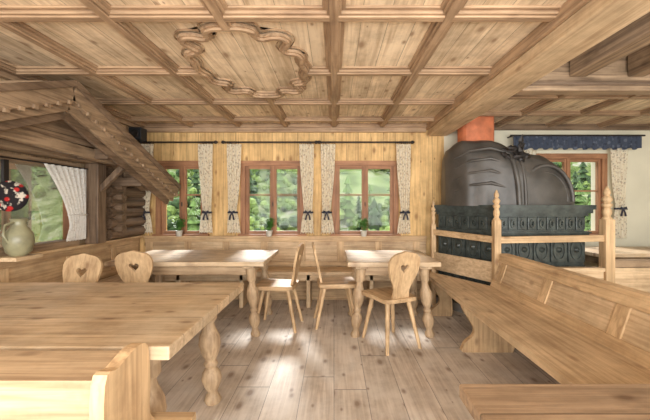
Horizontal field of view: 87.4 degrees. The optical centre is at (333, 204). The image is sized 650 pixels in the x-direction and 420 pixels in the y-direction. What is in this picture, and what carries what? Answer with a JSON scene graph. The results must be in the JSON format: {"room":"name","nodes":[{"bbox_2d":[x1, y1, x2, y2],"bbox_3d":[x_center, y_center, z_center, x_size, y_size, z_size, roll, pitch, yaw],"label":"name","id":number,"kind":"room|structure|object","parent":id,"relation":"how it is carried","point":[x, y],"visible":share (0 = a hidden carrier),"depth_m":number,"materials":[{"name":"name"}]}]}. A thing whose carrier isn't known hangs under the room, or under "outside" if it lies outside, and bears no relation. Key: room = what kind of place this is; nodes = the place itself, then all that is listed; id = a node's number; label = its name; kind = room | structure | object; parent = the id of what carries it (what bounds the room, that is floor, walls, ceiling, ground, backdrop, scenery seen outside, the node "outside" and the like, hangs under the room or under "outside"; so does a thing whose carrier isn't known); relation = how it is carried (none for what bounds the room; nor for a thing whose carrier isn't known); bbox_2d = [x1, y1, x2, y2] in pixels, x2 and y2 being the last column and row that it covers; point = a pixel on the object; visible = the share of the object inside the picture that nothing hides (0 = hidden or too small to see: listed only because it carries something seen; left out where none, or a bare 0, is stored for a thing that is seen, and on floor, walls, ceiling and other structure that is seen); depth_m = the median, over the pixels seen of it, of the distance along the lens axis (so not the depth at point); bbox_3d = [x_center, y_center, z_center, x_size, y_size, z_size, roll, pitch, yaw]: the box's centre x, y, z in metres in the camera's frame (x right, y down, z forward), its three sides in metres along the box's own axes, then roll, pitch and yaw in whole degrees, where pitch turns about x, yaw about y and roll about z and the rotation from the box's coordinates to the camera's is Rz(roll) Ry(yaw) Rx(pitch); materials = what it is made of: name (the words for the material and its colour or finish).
{"room":"rustic restaurant","nodes":[
{"label":"rustic restaurant","id":0,"kind":"room"},
{"bbox_2d":[0,163,31,246],"bbox_3d":[-4.230,0.095,1.550,0.100,2.410,6.300,0,0,0],"label":"wall","id":1,"kind":"structure","parent":0,"point":[22,174],"depth_m":4.53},
{"bbox_2d":[0,218,42,261],"bbox_3d":[-2.540,0.275,2.729,0.196,0.327,0.262,0,0,0],"label":"jug","id":2,"kind":"object","parent":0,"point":[18,240],"visible":1,"depth_m":2.68,"materials":[{"name":"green glazed stoneware ceramic"}]},
{"bbox_2d":[0,138,123,243],"bbox_3d":[-2.445,-0.076,2.360,0.465,0.968,2.720,0,0,0],"label":"post","id":3,"kind":"object","parent":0,"point":[97,183],"depth_m":3.57,"materials":[{"name":"brown wood"}]},
{"bbox_2d":[0,78,139,250],"bbox_3d":[-2.740,0.095,1.550,0.120,2.410,6.300,0,0,0],"label":"wall","id":4,"kind":"structure","parent":0,"point":[82,241],"depth_m":3.36,"materials":[{"name":"brown wood"}]},
{"bbox_2d":[0,152,79,256],"bbox_3d":[-2.705,-0.005,2.510,0.150,0.830,2.020,0,0,0],"label":"window","id":5,"kind":"structure","parent":4,"relation":"in","point":[38,246],"depth_m":3.14,"materials":[{"name":"brown wood"}]},
{"bbox_2d":[0,235,142,281],"bbox_3d":[-2.630,0.855,1.500,0.100,0.890,6.200,0,0,0],"label":"trim","id":6,"kind":"structure","parent":4,"relation":"attached to","point":[49,267],"depth_m":3.25,"materials":[{"name":"brown wood"}]},
{"bbox_2d":[0,80,180,204],"bbox_3d":[-2.376,-0.506,2.750,0.608,1.000,3.735,0,0,0],"label":"servery gable roof","id":7,"kind":"object","parent":4,"relation":"attached to","point":[61,116],"visible":0.96,"depth_m":2.92,"materials":[{"name":"brown wood"}]},
{"bbox_2d":[0,159,28,211],"bbox_3d":[-2.596,-0.154,2.705,0.073,0.411,0.243,0,0,25],"label":"pendant lamp","id":8,"kind":"object","parent":7,"relation":"attached to","point":[14,196],"visible":1,"depth_m":2.71,"materials":[{"name":"fabric"}]},
{"bbox_2d":[0,156,87,241],"bbox_3d":[-2.580,-0.011,2.930,0.086,0.742,1.260,0,0,0],"label":"lace curtain","id":9,"kind":"object","parent":7,"relation":"hanging from","point":[70,181],"visible":1,"depth_m":3.35,"materials":[{"name":"white fabric"}]},
{"bbox_2d":[106,167,145,239],"bbox_3d":[-2.578,-0.035,4.250,0.196,0.879,0.701,0,0,0],"label":"wall","id":10,"kind":"structure","parent":7,"relation":"attached to","point":[124,204],"depth_m":4.04,"materials":[{"name":"brown wood"}]},
{"bbox_2d":[129,127,146,140],"bbox_3d":[-2.587,-0.930,4.470,0.175,0.160,0.160,0,0,0],"label":"loudspeaker","id":11,"kind":"object","parent":4,"relation":"attached to","point":[139,133],"visible":0.81,"depth_m":4.40,"materials":[{"name":"black plastic"}]},
{"bbox_2d":[140,130,443,294],"bbox_3d":[-0.640,0.095,4.825,4.320,2.410,0.250,0,0,0],"label":"wall","id":12,"kind":"structure","parent":0,"point":[427,152],"depth_m":4.70,"materials":[{"name":"beige wood"}]},
{"bbox_2d":[138,140,217,143],"bbox_3d":[-2.108,-0.850,4.637,1.084,0.046,0.121,0,0,0],"label":"curtain rod","id":13,"kind":"object","parent":12,"relation":"attached to","point":[215,141],"visible":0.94,"depth_m":4.59,"materials":[{"name":"black metal"}]},
{"bbox_2d":[140,144,153,233],"bbox_3d":[-2.540,-0.216,4.593,0.200,1.217,0.115,0,0,0],"label":"curtain","id":14,"kind":"object","parent":13,"relation":"hanging from","point":[149,147],"visible":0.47,"depth_m":4.60,"materials":[{"name":"beige fabric"}]},
{"bbox_2d":[198,144,212,232],"bbox_3d":[-1.740,-0.216,4.593,0.200,1.217,0.115,0,0,0],"label":"curtain","id":15,"kind":"object","parent":13,"relation":"hanging from","point":[205,151],"visible":1,"depth_m":4.60,"materials":[{"name":"beige fabric"}]},
{"bbox_2d":[152,161,209,235],"bbox_3d":[-2.100,-0.080,4.720,0.760,1.060,0.170,0,0,0],"label":"window","id":16,"kind":"structure","parent":12,"relation":"in","point":[182,166],"depth_m":4.71,"materials":[{"name":"brown wood"}]},
{"bbox_2d":[172,217,186,236],"bbox_3d":[-2.083,0.289,4.565,0.196,0.264,0.122,0,0,0],"label":"potted herb","id":17,"kind":"object","parent":16,"relation":"on","point":[178,224],"visible":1,"depth_m":4.55,"materials":[{"name":"green plant"}]},
{"bbox_2d":[221,140,317,143],"bbox_3d":[-0.868,-0.850,4.637,1.324,0.046,0.121,0,0,0],"label":"curtain rod","id":18,"kind":"object","parent":12,"relation":"attached to","point":[316,141],"visible":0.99,"depth_m":4.59,"materials":[{"name":"black metal"}]},
{"bbox_2d":[227,144,241,233],"bbox_3d":[-1.350,-0.216,4.593,0.200,1.217,0.115,0,0,0],"label":"curtain","id":19,"kind":"object","parent":18,"relation":"hanging from","point":[233,150],"visible":1,"depth_m":4.60,"materials":[{"name":"beige fabric"}]},
{"bbox_2d":[299,144,313,233],"bbox_3d":[-0.370,-0.216,4.593,0.200,1.217,0.115,0,0,0],"label":"curtain","id":20,"kind":"object","parent":18,"relation":"hanging from","point":[306,151],"visible":1,"depth_m":4.60,"materials":[{"name":"beige fabric"}]},
{"bbox_2d":[238,161,306,235],"bbox_3d":[-0.845,-0.080,4.720,0.930,1.060,0.170,0,0,0],"label":"window","id":21,"kind":"structure","parent":12,"relation":"in","point":[245,194],"depth_m":4.71,"materials":[{"name":"brown wood"}]},
{"bbox_2d":[263,218,274,236],"bbox_3d":[-0.877,0.294,4.574,0.187,0.254,0.130,0,0,0],"label":"potted herb","id":22,"kind":"object","parent":21,"relation":"on","point":[268,225],"visible":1,"depth_m":4.55,"materials":[{"name":"green plant"}]},
{"bbox_2d":[0,70,649,132],"bbox_3d":[0.960,-1.054,1.550,7.280,0.109,6.300,0,0,0],"label":"crown molding","id":23,"kind":"structure","parent":12,"relation":"attached to","point":[151,128],"depth_m":4.65,"materials":[{"name":"brown wood"}]},
{"bbox_2d":[330,161,400,235],"bbox_3d":[0.430,-0.080,4.720,0.960,1.060,0.170,0,0,0],"label":"window","id":24,"kind":"structure","parent":12,"relation":"in","point":[364,165],"depth_m":4.70,"materials":[{"name":"brown wood"}]},
{"bbox_2d":[358,218,368,236],"bbox_3d":[0.407,0.291,4.569,0.184,0.261,0.135,0,0,0],"label":"potted herb","id":25,"kind":"object","parent":24,"relation":"on","point":[363,232],"visible":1,"depth_m":4.55,"materials":[{"name":"green plant"}]},
{"bbox_2d":[318,140,414,143],"bbox_3d":[0.432,-0.850,4.637,1.324,0.046,0.121,0,0,0],"label":"curtain rod","id":26,"kind":"object","parent":12,"relation":"attached to","point":[319,141],"visible":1,"depth_m":4.59,"materials":[{"name":"black metal"}]},
{"bbox_2d":[321,144,334,233],"bbox_3d":[-0.080,-0.216,4.593,0.200,1.217,0.115,0,0,0],"label":"curtain","id":27,"kind":"object","parent":26,"relation":"hanging from","point":[327,150],"visible":1,"depth_m":4.60,"materials":[{"name":"beige fabric"}]},
{"bbox_2d":[396,144,410,233],"bbox_3d":[0.940,-0.216,4.593,0.200,1.217,0.115,0,0,0],"label":"curtain","id":28,"kind":"object","parent":26,"relation":"hanging from","point":[403,151],"visible":1,"depth_m":4.60,"materials":[{"name":"beige fabric"}]},
{"bbox_2d":[536,153,607,234],"bbox_3d":[3.235,-0.130,4.720,1.110,1.160,0.170,0,0,0],"label":"window","id":29,"kind":"structure","parent":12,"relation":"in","point":[600,159],"depth_m":4.70,"materials":[{"name":"brown wood"}]},
{"bbox_2d":[507,135,645,149],"bbox_3d":[3.260,-0.840,4.617,1.800,0.204,0.163,0,0,0],"label":"window valance","id":30,"kind":"object","parent":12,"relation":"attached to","point":[535,142],"visible":0.96,"depth_m":4.55,"materials":[{"name":"blue fabric"}]},
{"bbox_2d":[524,148,535,154],"bbox_3d":[2.620,-0.184,4.603,0.240,1.272,0.115,0,0,0],"label":"curtain","id":31,"kind":"object","parent":30,"relation":"hanging from","point":[530,150],"visible":0.04,"depth_m":4.61,"materials":[{"name":"beige fabric"}]},
{"bbox_2d":[610,148,627,237],"bbox_3d":[3.860,-0.184,4.603,0.240,1.272,0.115,0,0,0],"label":"curtain","id":32,"kind":"object","parent":30,"relation":"hanging from","point":[619,157],"visible":0.94,"depth_m":4.60,"materials":[{"name":"beige fabric"}]},
{"bbox_2d":[0,0,649,123],"bbox_3d":[0.210,-1.310,1.675,8.980,0.420,6.550,0,0,0],"label":"ceiling","id":33,"kind":"structure","parent":0,"point":[236,57],"depth_m":2.56,"materials":[{"name":"brown wood"}]},
{"bbox_2d":[174,22,311,98],"bbox_3d":[-0.655,-1.085,2.720,0.960,0.050,1.400,0,0,0],"label":"ceiling medallion","id":34,"kind":"object","parent":33,"relation":"attached to","point":[301,59],"depth_m":2.40,"materials":[{"name":"brown wood"}]},
{"bbox_2d":[426,0,649,135],"bbox_3d":[1.410,-1.050,1.549,0.300,0.200,6.298,0,0,0],"label":"beam","id":35,"kind":"structure","parent":33,"relation":"attached to","point":[579,25],"depth_m":2.19,"materials":[{"name":"brown wood"}]},
{"bbox_2d":[515,12,649,94],"bbox_3d":[3.080,-1.180,0.685,3.040,0.460,4.570,0,0,0],"label":"beams","id":36,"kind":"structure","parent":33,"relation":"attached to","point":[633,40],"depth_m":2.78,"materials":[{"name":"brown wood"}]},
{"bbox_2d":[0,0,649,126],"bbox_3d":[0.960,-1.085,1.550,7.280,0.050,6.300,0,0,0],"label":"ceiling beams","id":37,"kind":"structure","parent":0,"point":[333,14],"depth_m":2.55,"materials":[{"name":"brown wood"}]},
{"bbox_2d":[157,300,560,419],"bbox_3d":[0.210,1.350,1.675,8.980,0.100,6.550,0,0,0],"label":"floor","id":38,"kind":"structure","parent":0,"point":[323,373],"depth_m":2.69,"materials":[{"name":"brown wood"}]},
{"bbox_2d":[63,254,102,281],"bbox_3d":[-2.099,0.853,2.624,0.401,0.894,0.488,0,0,2],"label":"chair","id":39,"kind":"object","parent":38,"relation":"on","point":[93,264],"visible":0.31,"depth_m":2.82,"materials":[{"name":"brown wood"}]},
{"bbox_2d":[0,343,195,419],"bbox_3d":[-1.580,0.905,1.221,2.040,0.790,0.392,0,0,0],"label":"bench","id":40,"kind":"object","parent":38,"relation":"on","point":[34,385],"visible":1,"depth_m":1.10,"materials":[{"name":"brown wood"}]},
{"bbox_2d":[0,282,243,411],"bbox_3d":[-1.545,0.925,1.870,1.810,0.750,1.100,0,0,0],"label":"dining table","id":41,"kind":"object","parent":38,"relation":"on","point":[34,316],"visible":0.88,"depth_m":1.76,"materials":[{"name":"brown wood"}]},
{"bbox_2d":[98,274,153,281],"bbox_3d":[-2.455,1.070,3.740,0.350,0.460,1.680,0,0,0],"label":"bench","id":42,"kind":"object","parent":38,"relation":"on","point":[116,278],"visible":0.02,"depth_m":3.86,"materials":[{"name":"brown wood"}]},
{"bbox_2d":[115,250,152,281],"bbox_3d":[-1.818,0.853,3.276,0.401,0.894,0.488,0,0,-4],"label":"chair","id":43,"kind":"object","parent":38,"relation":"on","point":[123,261],"visible":0.38,"depth_m":3.06,"materials":[{"name":"brown wood"}]},
{"bbox_2d":[104,250,277,336],"bbox_3d":[-1.450,0.925,3.725,1.540,0.750,0.890,0,0,0],"label":"dining table","id":44,"kind":"object","parent":38,"relation":"on","point":[165,262],"visible":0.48,"depth_m":3.40,"materials":[{"name":"brown wood"}]},
{"bbox_2d":[256,243,303,332],"bbox_3d":[-0.576,0.853,3.658,0.488,0.894,0.401,0,0,6],"label":"chair","id":45,"kind":"object","parent":38,"relation":"on","point":[268,284],"visible":0.94,"depth_m":3.56,"materials":[{"name":"brown wood"}]},
{"bbox_2d":[143,236,426,307],"bbox_3d":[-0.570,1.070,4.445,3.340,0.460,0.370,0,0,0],"label":"bench","id":46,"kind":"object","parent":38,"relation":"on","point":[308,274],"visible":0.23,"depth_m":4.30,"materials":[{"name":"brown wood"}]},
{"bbox_2d":[312,242,355,329],"bbox_3d":[-0.004,0.853,3.757,0.488,0.894,0.401,0,0,-6],"label":"chair","id":47,"kind":"object","parent":38,"relation":"on","point":[347,283],"visible":0.97,"depth_m":3.63,"materials":[{"name":"brown wood"}]},
{"bbox_2d":[362,251,421,355],"bbox_3d":[0.540,0.853,3.198,0.401,0.894,0.488,0,0,-24],"label":"chair","id":48,"kind":"object","parent":38,"relation":"on","point":[401,281],"visible":1,"depth_m":3.04,"materials":[{"name":"brown wood"}]},
{"bbox_2d":[345,250,440,337],"bbox_3d":[0.580,0.925,3.700,0.900,0.750,0.880,0,0,0],"label":"dining table","id":49,"kind":"object","parent":38,"relation":"on","point":[362,262],"visible":0.8,"depth_m":3.36,"materials":[{"name":"brown wood"}]},
{"bbox_2d":[431,116,596,312],"bbox_3d":[2.075,0.098,4.130,1.570,2.405,0.860,0,0,0],"label":"stove","id":50,"kind":"object","parent":38,"relation":"on","point":[537,197],"visible":0.71,"depth_m":3.82,"materials":[{"name":"tile"}]},
{"bbox_2d":[429,253,649,383],"bbox_3d":[1.460,0.907,2.670,0.680,0.814,3.100,0,0,0],"label":"bench","id":51,"kind":"object","parent":38,"relation":"on","point":[578,328],"visible":0.97,"depth_m":2.27,"materials":[{"name":"brown wood"}]},
{"bbox_2d":[430,186,649,305],"bbox_3d":[2.848,0.550,3.675,3.454,1.500,0.771,0,0,14],"label":"railing","id":52,"kind":"object","parent":38,"relation":"on","point":[633,273],"depth_m":3.58,"materials":[{"name":"brown wood"}]},
{"bbox_2d":[459,384,649,419],"bbox_3d":[1.292,0.925,0.675,1.815,0.750,0.750,0,0,0],"label":"bench","id":53,"kind":"object","parent":38,"relation":"on","point":[482,401],"visible":1,"depth_m":0.96,"materials":[{"name":"brown wood"}]},
{"bbox_2d":[585,247,649,266],"bbox_3d":[3.650,0.925,4.175,1.300,0.750,0.650,0,0,0],"label":"dining table","id":54,"kind":"object","parent":38,"relation":"on","point":[591,253],"visible":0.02,"depth_m":4.02,"materials":[{"name":"brown wood"}]},
{"bbox_2d":[444,130,649,266],"bbox_3d":[3.110,0.095,4.825,3.180,2.410,0.250,0,0,0],"label":"plaster","id":55,"kind":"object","parent":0,"point":[638,168],"depth_m":4.70,"materials":[{"name":"white paint"}]},
{"label":"outside","id":56,"kind":"structure","parent":0,"visible":0},
{"bbox_2d":[32,162,590,242],"bbox_3d":[5.000,-11.805,40.600,130.000,32.751,70.000,0,0,0],"label":"terrain","id":57,"kind":"structure","parent":56,"point":[47,210],"depth_m":16.14,"materials":[{"name":"green plant"}]},
{"bbox_2d":[32,162,590,240],"bbox_3d":[2.865,-8.543,33.263,105.691,22.866,47.183,0,0,0],"label":"forest","id":58,"kind":"object","parent":57,"relation":"on","point":[378,217],"visible":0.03,"depth_m":12.96,"materials":[{"name":"green plant"}]}
]}

